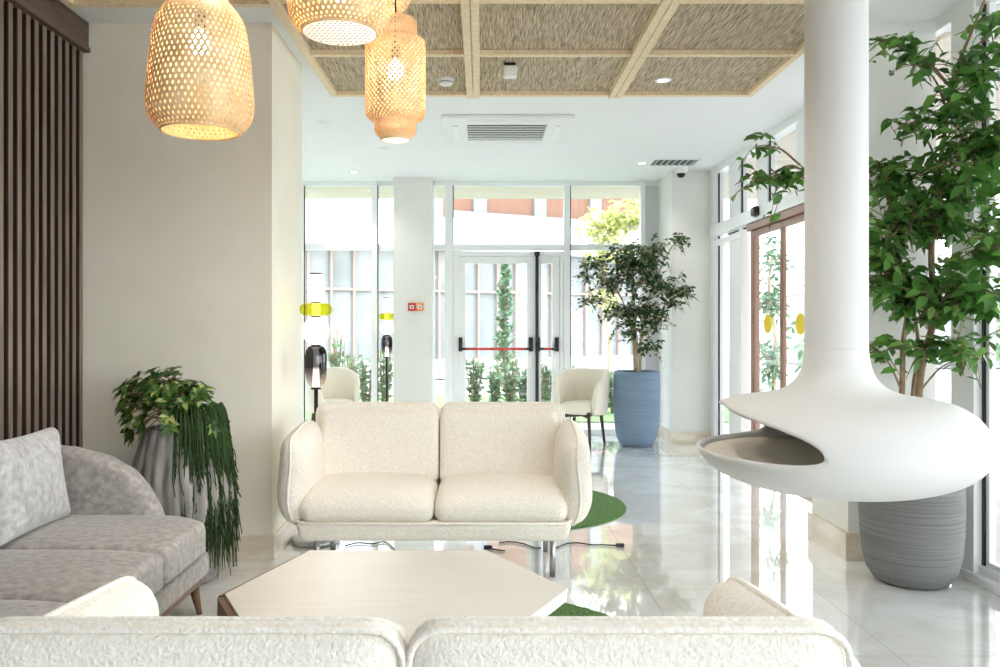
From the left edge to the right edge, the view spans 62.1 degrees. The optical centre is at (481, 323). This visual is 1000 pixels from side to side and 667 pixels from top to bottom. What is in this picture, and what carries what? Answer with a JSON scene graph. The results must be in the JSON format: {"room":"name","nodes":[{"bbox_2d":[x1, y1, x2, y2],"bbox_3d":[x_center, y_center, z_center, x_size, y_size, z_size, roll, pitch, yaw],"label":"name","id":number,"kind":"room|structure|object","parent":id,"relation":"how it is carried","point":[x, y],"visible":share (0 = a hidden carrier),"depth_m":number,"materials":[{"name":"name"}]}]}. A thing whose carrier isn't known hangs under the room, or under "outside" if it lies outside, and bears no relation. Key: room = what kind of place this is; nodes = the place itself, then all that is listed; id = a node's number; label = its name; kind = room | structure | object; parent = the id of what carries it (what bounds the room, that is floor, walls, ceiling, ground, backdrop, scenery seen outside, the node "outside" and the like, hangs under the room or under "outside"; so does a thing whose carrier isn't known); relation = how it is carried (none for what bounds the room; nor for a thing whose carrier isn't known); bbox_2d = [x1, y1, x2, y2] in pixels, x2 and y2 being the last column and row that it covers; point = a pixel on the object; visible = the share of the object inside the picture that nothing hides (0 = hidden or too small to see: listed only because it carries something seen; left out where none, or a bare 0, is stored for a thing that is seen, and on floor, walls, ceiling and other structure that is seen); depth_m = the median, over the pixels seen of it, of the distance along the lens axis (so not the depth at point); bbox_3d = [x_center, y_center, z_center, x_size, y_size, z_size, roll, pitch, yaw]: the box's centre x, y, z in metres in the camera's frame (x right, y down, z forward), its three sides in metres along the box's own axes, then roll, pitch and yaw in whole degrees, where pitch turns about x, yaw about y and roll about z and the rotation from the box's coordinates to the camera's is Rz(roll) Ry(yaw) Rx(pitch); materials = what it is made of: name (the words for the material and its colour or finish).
{"room":"hotel lobby","nodes":[
{"label":"hotel lobby","id":0,"kind":"room"},
{"bbox_2d":[0,0,89,447],"bbox_3d":[-2.223,-0.180,1.010,0.184,2.920,7.020,0,0,0],"label":"wall","id":1,"kind":"structure","parent":0,"point":[43,43],"depth_m":4.10,"materials":[{"name":"brown wood"}]},
{"bbox_2d":[83,23,301,534],"bbox_3d":[-2.372,-0.180,4.895,2.456,2.920,0.750,0,0,0],"label":"wall pier","id":2,"kind":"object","parent":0,"point":[192,249],"visible":0.56,"depth_m":4.52,"materials":[{"name":"paint"}]},
{"bbox_2d":[223,521,297,559],"bbox_3d":[-2.362,1.215,4.895,2.476,0.130,0.790,0,0,0],"label":"baseboard","id":3,"kind":"object","parent":2,"relation":"attached to","point":[251,547],"visible":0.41,"depth_m":4.50,"materials":[{"name":"beige stone"}]},
{"bbox_2d":[393,178,432,401],"bbox_3d":[-0.776,-0.180,9.439,0.431,2.920,0.278,0,0,0],"label":"column","id":4,"kind":"structure","parent":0,"point":[412,197],"depth_m":9.30,"materials":[{"name":"paint"}]},
{"bbox_2d":[302,181,392,421],"bbox_3d":[-2.308,-0.180,9.566,2.585,2.920,0.097,0,0,0],"label":"window","id":5,"kind":"structure","parent":4,"relation":"in","point":[374,247],"depth_m":9.52,"materials":[{"name":"white metal"}]},
{"bbox_2d":[408,303,415,310],"bbox_3d":[-0.784,-0.191,9.278,0.084,0.090,0.043,0,0,0],"label":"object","id":6,"kind":"object","parent":4,"relation":"attached to","point":[411,306],"visible":1,"depth_m":9.27,"materials":[{"name":"red plastic"}]},
{"bbox_2d":[416,303,423,310],"bbox_3d":[-0.695,-0.191,9.278,0.084,0.090,0.043,0,0,0],"label":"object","id":7,"kind":"object","parent":4,"relation":"attached to","point":[419,306],"visible":1,"depth_m":9.27,"materials":[{"name":"orange plastic"}]},
{"bbox_2d":[433,181,658,434],"bbox_3d":[0.814,-0.180,9.562,2.782,2.920,0.107,0,0,0],"label":"window","id":8,"kind":"structure","parent":4,"relation":"in","point":[648,190],"depth_m":9.53,"materials":[{"name":"white metal"}]},
{"bbox_2d":[453,251,563,401],"bbox_3d":[0.303,0.225,9.530,1.271,2.111,0.170,0,0,0],"label":"door","id":9,"kind":"structure","parent":8,"relation":"attached to","point":[533,260],"depth_m":9.54,"materials":[{"name":"white metal"}]},
{"bbox_2d":[59,0,999,198],"bbox_3d":[-0.850,-1.730,3.875,14.300,0.220,13.750,0,0,0],"label":"ceiling","id":10,"kind":"structure","parent":0,"point":[606,138],"depth_m":7.26,"materials":[{"name":"paint"}]},
{"bbox_2d":[317,120,330,123],"bbox_3d":[-1.283,-1.637,6.739,0.114,0.007,0.114,0,0,0],"label":"recessed light","id":11,"kind":"object","parent":10,"relation":"in","point":[319,121],"visible":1,"depth_m":6.73,"materials":[{"name":"white plastic"}]},
{"bbox_2d":[380,147,391,149],"bbox_3d":[-0.895,-1.637,7.734,0.114,0.007,0.114,0,0,0],"label":"recessed light","id":12,"kind":"object","parent":10,"relation":"in","point":[382,148],"visible":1,"depth_m":7.74,"materials":[{"name":"white plastic"}]},
{"bbox_2d":[61,0,803,98],"bbox_3d":[-0.089,-1.609,4.125,3.962,0.061,3.374,0,0,0],"label":"ceiling","id":13,"kind":"structure","parent":10,"relation":"attached to","point":[617,49],"depth_m":4.81,"materials":[{"name":"beige wicker"}]},
{"bbox_2d":[144,0,254,140],"bbox_3d":[-0.919,-1.121,2.710,0.340,0.993,0.340,0,0,34],"label":"pendant lamp","id":14,"kind":"object","parent":13,"relation":"hanging from","point":[182,66],"visible":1,"depth_m":2.59,"materials":[{"name":"beige wicker"}]},
{"bbox_2d":[195,11,206,27],"bbox_3d":[-0.919,-0.993,2.710,0.038,0.056,0.038,0,0,0],"label":"socket","id":15,"kind":"object","parent":14,"relation":"attached to","point":[195,11],"depth_m":2.69,"materials":[{"name":"beige wicker"}]},
{"bbox_2d":[287,0,391,45],"bbox_3d":[-0.496,-1.316,2.900,0.361,0.604,0.361,0,0,0],"label":"pendant lamp","id":16,"kind":"object","parent":13,"relation":"hanging from","point":[339,29],"visible":1,"depth_m":2.83,"materials":[{"name":"beige wicker"}]},
{"bbox_2d":[303,20,375,45],"bbox_3d":[-0.496,-1.017,2.900,0.258,0.004,0.258,0,0,22],"label":"diffuser","id":17,"kind":"object","parent":16,"relation":"attached to","point":[330,32],"depth_m":2.88,"materials":[{"name":"white plastic"}]},
{"bbox_2d":[356,0,410,17],"bbox_3d":[-0.452,-1.575,3.750,0.282,0.334,0.282,0,0,0],"label":"pendant lamp","id":18,"kind":"object","parent":13,"relation":"hanging from","point":[403,6],"visible":0.23,"depth_m":3.73,"materials":[{"name":"beige wicker"}]},
{"bbox_2d":[365,0,425,143],"bbox_3d":[-0.349,-1.179,3.350,0.244,0.877,0.244,0,0,0],"label":"pendant lamp","id":19,"kind":"object","parent":13,"relation":"hanging from","point":[391,71],"visible":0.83,"depth_m":3.27,"materials":[{"name":"beige wicker"}]},
{"bbox_2d":[382,137,408,142],"bbox_3d":[-0.349,-0.743,3.350,0.109,0.004,0.109,0,0,0],"label":"diffuser","id":20,"kind":"object","parent":19,"relation":"attached to","point":[384,139],"depth_m":3.33,"materials":[{"name":"white plastic"}]},
{"bbox_2d":[438,76,453,86],"bbox_3d":[-0.238,-1.598,5.488,0.112,0.044,0.112,0,0,0],"label":"smoke detector","id":21,"kind":"object","parent":13,"relation":"attached to","point":[445,81],"visible":1,"depth_m":5.45,"materials":[{"name":"white plastic"}]},
{"bbox_2d":[503,62,516,78],"bbox_3d":[0.174,-1.577,5.164,0.084,0.085,0.085,0,0,0],"label":"ceiling sensor","id":22,"kind":"object","parent":13,"relation":"attached to","point":[509,68],"visible":1,"depth_m":5.12,"materials":[{"name":"white plastic"}]},
{"bbox_2d":[654,77,671,82],"bbox_3d":[1.202,-1.617,5.511,0.114,0.007,0.114,0,0,0],"label":"recessed light","id":23,"kind":"object","parent":13,"relation":"in","point":[664,79],"visible":1,"depth_m":5.51,"materials":[{"name":"white plastic"}]},
{"bbox_2d":[441,115,574,144],"bbox_3d":[0.203,-1.620,6.987,1.047,0.036,0.985,0,0,0],"label":"air conditioner","id":24,"kind":"object","parent":10,"relation":"attached to","point":[458,129],"visible":1,"depth_m":6.89,"materials":[{"name":"white plastic"}]},
{"bbox_2d":[467,124,546,138],"bbox_3d":[0.203,-1.621,6.987,0.649,0.006,0.534,0,0,0],"label":"grille","id":25,"kind":"object","parent":24,"relation":"attached to","point":[474,131],"depth_m":6.99,"materials":[{"name":"white plastic"}]},
{"bbox_2d":[647,159,701,165],"bbox_3d":[1.943,-1.634,8.400,0.480,0.012,0.340,0,0,0],"label":"ceiling vent","id":26,"kind":"object","parent":10,"relation":"in","point":[655,162],"visible":1,"depth_m":8.39,"materials":[{"name":"white plastic"}]},
{"bbox_2d":[674,167,687,177],"bbox_3d":[2.098,-1.590,8.750,0.144,0.100,0.144,0,0,0],"label":"dome camera","id":27,"kind":"object","parent":10,"relation":"attached to","point":[680,171],"visible":1,"depth_m":8.71,"materials":[{"name":"white plastic"}]},
{"bbox_2d":[696,0,995,501],"bbox_3d":[1.410,-0.483,3.300,1.078,2.311,1.078,0,0,-36],"label":"fireplace","id":28,"kind":"object","parent":10,"relation":"hanging from","point":[835,432],"visible":1,"depth_m":3.18,"materials":[{"name":"white metal"}]},
{"bbox_2d":[705,436,823,464],"bbox_3d":[1.408,0.532,3.300,1.010,0.036,1.010,0,0,0],"label":"firebox","id":29,"kind":"object","parent":28,"relation":"on","point":[786,450],"depth_m":3.50,"materials":[{"name":"beige metal"}]},
{"bbox_2d":[696,348,995,501],"bbox_3d":[1.409,0.381,3.300,1.078,0.582,1.081,0,0,0],"label":"bowl","id":30,"kind":"object","parent":28,"relation":"on","point":[835,432],"depth_m":2.91,"materials":[{"name":"white metal"}]},
{"bbox_2d":[167,435,999,666],"bbox_3d":[-0.540,1.340,3.565,6.120,0.120,12.130,0,0,0],"label":"floor","id":31,"kind":"structure","parent":0,"point":[687,526],"depth_m":4.36,"materials":[{"name":"tile"}]},
{"bbox_2d":[0,445,208,617],"bbox_3d":[-1.675,0.913,2.855,0.940,0.739,1.970,0,0,0],"label":"velvet sofa","id":32,"kind":"object","parent":31,"relation":"on","point":[116,526],"visible":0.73,"depth_m":3.27,"materials":[{"name":"grey fabric"}]},
{"bbox_2d":[0,600,66,617],"bbox_3d":[-1.607,0.922,2.300,0.805,0.166,0.574,0,0,0],"label":"seat cushion","id":33,"kind":"object","parent":32,"relation":"on","point":[8,608],"depth_m":2.49,"materials":[{"name":"fabric"}]},
{"bbox_2d":[0,427,70,545],"bbox_3d":[-1.856,0.648,3.390,0.168,0.391,0.534,0,0,0],"label":"throw pillow","id":34,"kind":"object","parent":32,"relation":"on","point":[33,491],"visible":1,"depth_m":3.31,"materials":[{"name":"fabric"}]},
{"bbox_2d":[0,550,162,602],"bbox_3d":[-1.607,0.922,2.875,0.805,0.166,0.564,0,0,0],"label":"seat cushion","id":35,"kind":"object","parent":32,"relation":"on","point":[64,576],"depth_m":2.87,"materials":[{"name":"fabric"}]},
{"bbox_2d":[0,515,205,584],"bbox_3d":[-1.607,0.922,3.445,0.805,0.166,0.564,0,0,0],"label":"seat cushion","id":36,"kind":"object","parent":32,"relation":"on","point":[180,542],"depth_m":3.34,"materials":[{"name":"fabric"}]},
{"bbox_2d":[109,366,241,585],"bbox_3d":[-1.531,0.744,4.158,0.624,1.072,0.511,0,0,0],"label":"potted plant","id":37,"kind":"object","parent":31,"relation":"on","point":[187,460],"visible":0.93,"depth_m":4.00,"materials":[{"name":"plant"}]},
{"bbox_2d":[292,273,339,547],"bbox_3d":[-0.974,0.489,4.870,0.280,1.581,0.280,0,0,0],"label":"floor lamp","id":38,"kind":"object","parent":31,"relation":"on","point":[315,330],"visible":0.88,"depth_m":4.82,"materials":[{"name":"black metal"}]},
{"bbox_2d":[305,367,359,420],"bbox_3d":[-1.636,0.881,9.030,0.587,0.802,0.522,0,0,-35],"label":"tub chair","id":39,"kind":"object","parent":31,"relation":"on","point":[340,384],"visible":0.45,"depth_m":9.18,"materials":[{"name":"beige fabric"}]},
{"bbox_2d":[345,541,394,549],"bbox_3d":[-0.579,1.273,4.751,0.379,0.007,0.188,0,0,30],"label":"power cable","id":40,"kind":"object","parent":31,"relation":"on","point":[380,541],"visible":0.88,"depth_m":4.81,"materials":[{"name":"black plastic"}]},
{"bbox_2d":[378,297,392,401],"bbox_3d":[-1.078,0.489,9.400,0.280,1.581,0.280,0,0,0],"label":"floor lamp","id":41,"kind":"object","parent":31,"relation":"on","point":[386,327],"visible":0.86,"depth_m":9.36,"materials":[{"name":"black metal"}]},
{"bbox_2d":[0,576,860,666],"bbox_3d":[-0.120,0.877,1.655,1.598,0.807,0.739,0,0,0],"label":"sofa","id":42,"kind":"object","parent":31,"relation":"on","point":[118,623],"visible":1,"depth_m":1.30,"materials":[{"name":"beige fabric"}]},
{"bbox_2d":[392,622,409,643],"bbox_3d":[-0.451,0.709,1.447,0.656,0.392,0.177,0,0,0],"label":"cushion","id":43,"kind":"object","parent":42,"relation":"on","point":[407,639],"depth_m":1.42,"materials":[{"name":"beige fabric"}]},
{"bbox_2d":[277,402,591,576],"bbox_3d":[-0.240,0.866,4.470,1.622,0.828,0.739,0,0,0],"label":"sofa","id":44,"kind":"object","parent":31,"relation":"on","point":[361,471],"visible":1,"depth_m":4.32,"materials":[{"name":"beige fabric"}]},
{"bbox_2d":[301,473,437,521],"bbox_3d":[-0.576,0.908,4.375,0.668,0.174,0.520,0,0,0],"label":"seat cushion","id":45,"kind":"object","parent":44,"relation":"on","point":[326,497],"depth_m":4.15,"materials":[{"name":"beige fabric"}]},
{"bbox_2d":[321,411,438,480],"bbox_3d":[-0.576,0.694,4.678,0.666,0.402,0.177,0,0,0],"label":"cushion","id":46,"kind":"object","parent":44,"relation":"on","point":[403,442],"depth_m":4.61,"materials":[{"name":"beige fabric"}]},
{"bbox_2d":[440,411,557,480],"bbox_3d":[0.096,0.694,4.678,0.666,0.402,0.177,0,0,0],"label":"cushion","id":47,"kind":"object","parent":44,"relation":"on","point":[471,442],"depth_m":4.61,"materials":[{"name":"beige fabric"}]},
{"bbox_2d":[435,473,566,521],"bbox_3d":[0.096,0.908,4.375,0.668,0.174,0.520,0,0,0],"label":"seat cushion","id":48,"kind":"object","parent":44,"relation":"on","point":[460,497],"depth_m":4.15,"materials":[{"name":"beige fabric"}]},
{"bbox_2d":[484,545,504,550],"bbox_3d":[0.073,1.269,4.702,0.138,0.020,0.039,0,0,27],"label":"power cable","id":49,"kind":"object","parent":31,"relation":"on","point":[485,546],"visible":1,"depth_m":4.71,"materials":[{"name":"black plastic"}]},
{"bbox_2d":[499,541,540,548],"bbox_3d":[0.226,1.273,4.792,0.265,0.007,0.064,0,0,29],"label":"power cable","id":50,"kind":"object","parent":31,"relation":"on","point":[503,541],"visible":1,"depth_m":4.82,"materials":[{"name":"black plastic"}]},
{"bbox_2d":[548,603,608,615],"bbox_3d":[-0.030,1.273,3.170,1.480,0.012,1.480,0,0,0],"label":"rug","id":51,"kind":"object","parent":31,"relation":"on","point":[566,609],"visible":0.08,"depth_m":3.66,"materials":[{"name":"green carpet"}]},
{"bbox_2d":[217,550,567,637],"bbox_3d":[-0.288,1.073,2.759,1.148,0.386,0.960,0,0,0],"label":"coffee table","id":52,"kind":"object","parent":51,"relation":"on","point":[408,589],"visible":0.56,"depth_m":2.75,"materials":[{"name":"white wood"}]},
{"bbox_2d":[554,368,609,447],"bbox_3d":[1.074,0.881,8.831,0.587,0.802,0.522,0,0,32],"label":"tub chair","id":53,"kind":"object","parent":31,"relation":"on","point":[582,392],"visible":0.88,"depth_m":8.84,"materials":[{"name":"beige fabric"}]},
{"bbox_2d":[556,542,624,547],"bbox_3d":[0.614,1.269,4.788,0.402,0.020,0.104,0,0,-5],"label":"power cable","id":54,"kind":"object","parent":31,"relation":"on","point":[616,544],"visible":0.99,"depth_m":4.78,"materials":[{"name":"black plastic"}]},
{"bbox_2d":[570,490,625,528],"bbox_3d":[0.240,1.273,5.870,1.540,0.012,1.540,0,0,0],"label":"rug","id":55,"kind":"object","parent":31,"relation":"on","point":[604,508],"visible":0.16,"depth_m":5.64,"materials":[{"name":"green carpet"}]},
{"bbox_2d":[573,232,697,447],"bbox_3d":[1.619,0.166,8.705,1.287,2.229,0.610,0,0,13],"label":"potted ficus","id":56,"kind":"object","parent":31,"relation":"on","point":[636,392],"visible":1,"depth_m":8.62,"materials":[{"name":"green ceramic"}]},
{"bbox_2d":[613,370,659,447],"bbox_3d":[1.629,0.887,8.750,0.486,0.785,0.486,0,0,0],"label":"planter","id":57,"kind":"object","parent":56,"relation":"attached to","point":[636,393],"depth_m":8.55,"materials":[{"name":"blue ceramic"}]},
{"bbox_2d":[731,0,999,589],"bbox_3d":[1.988,-0.103,4.065,1.401,2.765,0.759,0,0,29],"label":"potted ficus","id":58,"kind":"object","parent":31,"relation":"on","point":[919,544],"visible":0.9,"depth_m":3.94,"materials":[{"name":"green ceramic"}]},
{"bbox_2d":[858,488,966,589],"bbox_3d":[2.140,1.030,4.140,0.480,0.500,0.480,0,0,0],"label":"pot","id":59,"kind":"object","parent":58,"relation":"attached to","point":[919,544],"depth_m":3.94,"materials":[{"name":"grey ceramic"}]},
{"bbox_2d":[935,0,999,596],"bbox_3d":[2.487,-0.180,0.995,0.125,2.920,6.990,0,0,0],"label":"window","id":60,"kind":"structure","parent":31,"relation":"on","point":[979,566],"depth_m":4.12,"materials":[{"name":"white metal"}]},
{"bbox_2d":[658,171,709,430],"bbox_3d":[2.264,-0.180,9.280,0.462,2.920,0.800,0,0,0],"label":"column","id":61,"kind":"structure","parent":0,"point":[683,203],"depth_m":8.88,"materials":[{"name":"paint"}]},
{"bbox_2d":[658,425,710,443],"bbox_3d":[2.253,1.215,9.170,0.484,0.130,0.620,0,0,0],"label":"baseboard","id":62,"kind":"structure","parent":61,"relation":"attached to","point":[672,437],"depth_m":8.86,"materials":[{"name":"beige stone"}]},
{"bbox_2d":[709,109,803,436],"bbox_3d":[2.491,-0.180,6.940,0.118,2.920,3.920,0,0,0],"label":"window","id":63,"kind":"structure","parent":61,"relation":"in","point":[738,240],"depth_m":8.09,"materials":[{"name":"white metal"}]},
{"bbox_2d":[751,206,758,216],"bbox_3d":[2.413,-0.991,7.332,0.055,0.098,0.120,0,0,0],"label":"sensor","id":64,"kind":"object","parent":63,"relation":"attached to","point":[754,210],"visible":1,"depth_m":7.28,"materials":[{"name":"black plastic"}]},
{"bbox_2d":[747,204,803,430],"bbox_3d":[2.498,0.182,6.367,0.105,2.195,2.614,0,0,0],"label":"door","id":65,"kind":"structure","parent":63,"relation":"attached to","point":[795,215],"depth_m":7.24,"materials":[{"name":"brown metal"}]},
{"bbox_2d":[812,22,935,531],"bbox_3d":[2.222,-0.180,4.745,0.476,2.920,0.490,0,0,0],"label":"column","id":66,"kind":"structure","parent":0,"point":[889,96],"depth_m":4.50,"materials":[{"name":"paint"}]},
{"bbox_2d":[807,511,864,560],"bbox_3d":[2.212,1.205,4.745,0.496,0.150,0.530,0,0,0],"label":"baseboard","id":67,"kind":"structure","parent":66,"relation":"attached to","point":[846,545],"depth_m":4.62,"materials":[{"name":"beige stone"}]},
{"label":"outside","id":68,"kind":"structure","parent":0,"visible":0},
{"bbox_2d":[359,340,999,563],"bbox_3d":[10.000,1.375,20.000,100.000,0.130,100.000,0,0,0],"label":"ground","id":69,"kind":"structure","parent":68,"point":[943,378],"depth_m":16.35,"materials":[{"name":"white concrete"}]},
{"bbox_2d":[306,199,638,380],"bbox_3d":[-2.615,-1.520,21.724,15.600,5.600,6.500,0,0,-28],"label":"office building","id":70,"kind":"structure","parent":69,"relation":"on","point":[347,274],"depth_m":19.83,"materials":[{"name":"white plaster"},{"name":"glass"},{"name":"orange timber"}]},
{"bbox_2d":[492,251,517,388],"bbox_3d":[0.459,-0.083,16.524,0.558,2.789,0.571,0,0,0],"label":"cypress tree","id":71,"kind":"object","parent":69,"relation":"on","point":[503,302],"visible":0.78,"depth_m":16.46,"materials":[{"name":"green plant"}]},
{"bbox_2d":[306,395,728,422],"bbox_3d":[-1.000,1.300,13.100,10.000,0.017,4.200,0,0,0],"label":"lawn","id":72,"kind":"structure","parent":69,"relation":"on","point":[608,417],"depth_m":11.98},
{"bbox_2d":[327,328,345,366],"bbox_3d":[-2.137,0.676,12.208,0.332,1.227,0.326,0,0,15],"label":"shrub","id":73,"kind":"object","parent":72,"relation":"on","point":[332,362],"visible":0.4,"depth_m":12.18,"materials":[{"name":"green plant"}]},
{"bbox_2d":[338,351,362,397],"bbox_3d":[-1.832,0.834,11.610,0.365,0.912,0.376,0,0,0],"label":"shrub","id":74,"kind":"object","parent":72,"relation":"on","point":[350,364],"visible":0.19,"depth_m":11.57,"materials":[{"name":"green plant"}]},
{"bbox_2d":[358,357,370,401],"bbox_3d":[-1.677,0.867,11.988,0.387,0.846,0.335,0,0,0],"label":"shrub","id":75,"kind":"object","parent":72,"relation":"on","point":[365,397],"visible":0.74,"depth_m":11.95,"materials":[{"name":"green plant"}]},
{"bbox_2d":[379,349,392,401],"bbox_3d":[-1.347,0.797,11.790,0.373,0.985,0.366,0,0,0],"label":"shrub","id":76,"kind":"object","parent":72,"relation":"on","point":[382,386],"visible":0.73,"depth_m":11.76,"materials":[{"name":"green plant"}]},
{"bbox_2d":[466,357,489,401],"bbox_3d":[-0.099,0.877,11.822,0.440,0.825,0.364,0,0,0],"label":"shrub","id":77,"kind":"object","parent":72,"relation":"on","point":[474,390],"visible":0.84,"depth_m":11.76,"materials":[{"name":"green plant"}]},
{"bbox_2d":[485,364,503,401],"bbox_3d":[0.185,0.932,11.992,0.326,0.716,0.385,0,0,0],"label":"shrub","id":78,"kind":"object","parent":72,"relation":"on","point":[494,384],"visible":0.84,"depth_m":11.96,"materials":[{"name":"green plant"}]},
{"bbox_2d":[496,359,521,401],"bbox_3d":[0.374,0.892,11.693,0.386,0.795,0.394,0,0,0],"label":"shrub","id":79,"kind":"object","parent":72,"relation":"on","point":[510,381],"visible":0.84,"depth_m":11.65,"materials":[{"name":"green plant"}]},
{"bbox_2d":[513,366,526,401],"bbox_3d":[0.611,0.944,12.095,0.372,0.692,0.354,0,0,40],"label":"shrub","id":80,"kind":"object","parent":72,"relation":"on","point":[522,385],"visible":0.47,"depth_m":12.07,"materials":[{"name":"green plant"}]},
{"bbox_2d":[541,361,551,401],"bbox_3d":[0.919,0.902,11.819,0.406,0.774,0.332,0,0,0],"label":"shrub","id":81,"kind":"object","parent":72,"relation":"on","point":[546,375],"visible":0.63,"depth_m":11.78,"materials":[{"name":"green plant"}]},
{"bbox_2d":[572,199,638,372],"bbox_3d":[2.112,-0.393,13.233,1.290,3.368,0.898,0,0,15],"label":"tree","id":82,"kind":"object","parent":72,"relation":"on","point":[616,222],"visible":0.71,"depth_m":13.15,"materials":[{"name":"green plant"}]},
{"bbox_2d":[608,370,613,412],"bbox_3d":[1.912,0.983,11.995,0.391,0.615,0.395,0,0,-44],"label":"shrub","id":83,"kind":"object","parent":72,"relation":"on","point":[610,398],"visible":0.33,"depth_m":11.96,"materials":[{"name":"green plant"}]},
{"bbox_2d":[760,236,799,391],"bbox_3d":[4.288,0.011,12.202,0.686,2.603,0.779,0,0,0],"label":"tree","id":84,"kind":"object","parent":69,"relation":"on","point":[771,362],"visible":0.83,"depth_m":12.17,"materials":[{"name":"green plant"}]},
{"bbox_2d":[779,267,803,372],"bbox_3d":[6.626,-0.189,15.444,1.775,3.007,1.624,0,0,45],"label":"tree","id":85,"kind":"object","parent":69,"relation":"on","point":[800,353],"visible":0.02,"depth_m":15.77,"materials":[{"name":"green plant"}]},
{"bbox_2d":[765,256,999,367],"bbox_3d":[15.800,-0.320,26.250,11.800,3.200,5.500,0,0,0],"label":"building","id":86,"kind":"structure","parent":69,"relation":"on","point":[794,287],"depth_m":26.65,"materials":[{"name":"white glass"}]},
{"bbox_2d":[950,283,999,366],"bbox_3d":[11.532,-0.789,17.423,3.424,4.206,2.583,0,0,0],"label":"tree","id":87,"kind":"object","parent":69,"relation":"on","point":[997,320],"visible":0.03,"depth_m":17.62,"materials":[{"name":"green plant"}]},
{"bbox_2d":[996,313,999,361],"bbox_3d":[8.746,-0.389,12.552,2.598,3.405,2.178,0,0,0],"label":"tree","id":88,"kind":"object","parent":69,"relation":"on","point":[997,337],"visible":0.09,"depth_m":13.04,"materials":[{"name":"green plant"}]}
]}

